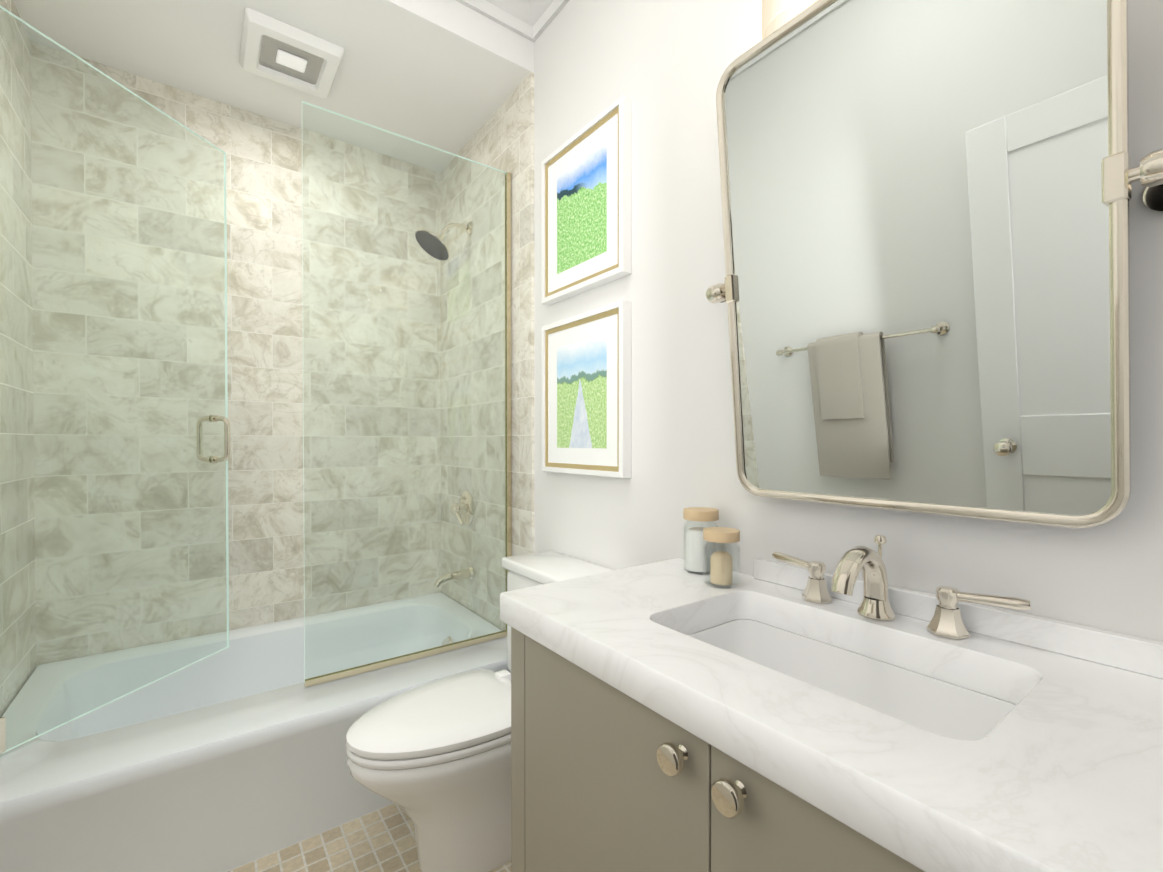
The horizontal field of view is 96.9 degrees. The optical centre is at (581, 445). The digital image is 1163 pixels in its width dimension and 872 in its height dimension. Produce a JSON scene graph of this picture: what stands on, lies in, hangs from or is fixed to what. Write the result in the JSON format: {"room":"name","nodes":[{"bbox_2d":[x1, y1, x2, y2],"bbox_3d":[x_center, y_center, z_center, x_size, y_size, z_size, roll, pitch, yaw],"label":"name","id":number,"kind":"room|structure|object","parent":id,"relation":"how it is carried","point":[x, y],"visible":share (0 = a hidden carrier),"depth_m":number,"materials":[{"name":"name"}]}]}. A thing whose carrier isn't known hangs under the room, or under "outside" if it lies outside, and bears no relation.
{"room":"bathroom","nodes":[
{"label":"bathroom","id":0,"kind":"room"},
{"bbox_2d":[13,0,533,172],"bbox_3d":[-1.099,-1.620,1.946,1.560,0.310,0.960,0,1,-37],"label":"ceiling","id":1,"kind":"structure","parent":0,"point":[450,76],"depth_m":1.95,"materials":[{"name":"white paint"}]},
{"bbox_2d":[239,7,344,98],"bbox_3d":[-1.087,-1.446,1.931,0.310,0.036,0.310,0,1,-37],"label":"fan","id":2,"kind":"object","parent":1,"relation":"attached to","point":[276,50],"visible":1,"depth_m":1.90,"materials":[{"name":"white plastic"}]},
{"bbox_2d":[227,803,510,871],"bbox_3d":[-0.490,1.207,1.153,1.760,0.050,3.200,0,1,-37],"label":"floor","id":3,"kind":"structure","parent":0,"point":[381,839],"depth_m":1.50,"materials":[{"name":"tile"}]},
{"bbox_2d":[0,592,510,871],"bbox_3d":[-1.082,0.988,1.948,1.532,0.375,0.986,0,1,-37],"label":"bathtub","id":4,"kind":"object","parent":3,"relation":"on","point":[233,755],"visible":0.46,"depth_m":1.53,"materials":[{"name":"white ceramic"}]},
{"bbox_2d":[302,101,511,686],"bbox_3d":[-0.609,-0.168,1.936,0.774,1.933,0.019,0,1,-37],"label":"glass","id":5,"kind":"object","parent":4,"relation":"on","point":[347,672],"visible":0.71,"depth_m":1.93,"materials":[{"name":"clear glass"}]},
{"bbox_2d":[345,550,613,871],"bbox_3d":[-0.289,0.786,1.535,0.766,0.785,0.444,0,1,-37],"label":"toilet","id":6,"kind":"object","parent":3,"relation":"on","point":[432,759],"visible":0.54,"depth_m":1.38,"materials":[{"name":"white ceramic"}]},
{"bbox_2d":[500,535,1162,871],"bbox_3d":[0.372,0.676,0.820,0.564,1.018,1.105,0,1,-37],"label":"bathroom vanity","id":7,"kind":"object","parent":3,"relation":"on","point":[671,715],"visible":1,"depth_m":0.74,"materials":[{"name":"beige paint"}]},
{"bbox_2d":[683,507,718,574],"bbox_3d":[0.296,0.234,1.280,0.085,0.152,0.085,0,1,-37],"label":"jar","id":8,"kind":"object","parent":7,"relation":"on","point":[694,541],"visible":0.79,"depth_m":1.25,"materials":[{"name":"clear glass"}]},
{"bbox_2d":[703,527,739,588],"bbox_3d":[0.314,0.250,1.156,0.079,0.122,0.079,0,1,-37],"label":"jar","id":9,"kind":"object","parent":7,"relation":"on","point":[721,569],"visible":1,"depth_m":1.14,"materials":[{"name":"clear glass"}]},
{"bbox_2d":[534,0,1162,641],"bbox_3d":[0.176,-0.297,1.634,0.100,2.950,3.200,0,1,-37],"label":"wall","id":10,"kind":"structure","parent":0,"point":[662,64],"depth_m":1.36,"materials":[{"name":"white paint"}]},
{"bbox_2d":[440,72,534,630],"bbox_3d":[-0.477,-0.149,2.421,0.012,2.640,0.960,0,1,-37],"label":"wall tile","id":11,"kind":"structure","parent":10,"relation":"attached to","point":[502,138],"depth_m":2.33,"materials":[{"name":"tile"}]},
{"bbox_2d":[415,222,472,260],"bbox_3d":[-0.639,-0.972,2.400,0.262,0.204,0.179,0,1,-37],"label":"shower head","id":12,"kind":"object","parent":11,"relation":"attached to","point":[444,248],"depth_m":2.37},
{"bbox_2d":[434,566,473,588],"bbox_3d":[-0.605,0.623,2.432,0.186,0.081,0.067,0,1,-37],"label":"tub spout","id":13,"kind":"object","parent":11,"relation":"attached to","point":[461,574],"depth_m":2.42,"materials":[{"name":"silver metal"}]},
{"bbox_2d":[451,491,473,525],"bbox_3d":[-0.585,0.305,2.495,0.075,0.170,0.188,0,1,-37],"label":"shower valve","id":14,"kind":"object","parent":11,"relation":"attached to","point":[464,502],"depth_m":2.48,"materials":[{"name":"silver metal"}]},
{"bbox_2d":[456,0,525,29],"bbox_3d":[-0.776,-1.674,1.512,1.320,0.190,0.120,0,1,-37],"label":"crown molding","id":15,"kind":"structure","parent":10,"relation":"attached to","point":[506,13],"depth_m":1.92,"materials":[{"name":"white paint"}]},
{"bbox_2d":[511,0,568,41],"bbox_3d":[0.374,-1.672,1.171,0.120,0.191,2.040,0,1,-37],"label":"crown molding","id":16,"kind":"structure","parent":10,"relation":"attached to","point":[530,20],"depth_m":1.96,"materials":[{"name":"white paint"}]},
{"bbox_2d":[541,95,631,304],"bbox_3d":[0.001,-0.793,1.749,0.036,0.530,0.460,0,1,-37],"label":"picture","id":17,"kind":"object","parent":10,"relation":"attached to","point":[586,200],"visible":1,"depth_m":1.70,"materials":[{"name":"white"}]},
{"bbox_2d":[542,300,630,477],"bbox_3d":[0.001,-0.173,1.755,0.036,0.540,0.460,0,1,-37],"label":"picture","id":18,"kind":"object","parent":10,"relation":"attached to","point":[586,393],"visible":1,"depth_m":1.71,"materials":[{"name":"white"}]},
{"bbox_2d":[706,0,1162,527],"bbox_3d":[0.538,-0.351,0.931,0.156,0.933,0.749,0,1,-37],"label":"mirror","id":19,"kind":"object","parent":10,"relation":"attached to","point":[923,292],"visible":1,"depth_m":0.84,"materials":[{"name":"silver metal"}]},
{"bbox_3d":[-1.415,-0.304,2.383,1.560,2.950,0.100,0,1,-37],"label":"wall","id":20,"kind":"structure","parent":0,"visible":0},
{"bbox_2d":[30,41,440,667],"bbox_3d":[-1.381,-0.148,2.340,1.536,2.640,0.012,0,1,-37],"label":"wall tile","id":21,"kind":"structure","parent":20,"relation":"attached to","point":[272,503],"depth_m":2.21,"materials":[{"name":"tile"}]},
{"bbox_3d":[-1.156,-0.288,0.644,0.100,2.950,3.200,0,1,-37],"label":"wall","id":22,"kind":"structure","parent":0,"visible":0},
{"bbox_2d":[0,0,35,717],"bbox_3d":[-1.720,-0.141,1.497,0.012,2.640,0.960,0,1,-37],"label":"wall tile","id":23,"kind":"structure","parent":22,"relation":"attached to","point":[8,358],"depth_m":1.70,"materials":[{"name":"tile"}]},
{"bbox_2d":[0,6,229,754],"bbox_3d":[-1.448,-0.170,1.627,0.576,1.923,0.560,0,1,-37],"label":"shower door","id":24,"kind":"structure","parent":23,"relation":"attached to","point":[200,449],"depth_m":1.60,"materials":[{"name":"clear glass"}]},
{"bbox_3d":[0.545,-1.031,0.943,0.124,0.070,0.341,0,1,-37],"label":"sconce","id":25,"kind":"object","parent":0,"visible":0},
{"bbox_2d":[762,0,817,39],"bbox_3d":[0.443,-0.931,1.036,0.151,0.190,0.151,0,1,-37],"label":"shade","id":26,"kind":"object","parent":25,"relation":"attached to","point":[777,14],"visible":0.4,"depth_m":1.05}
]}

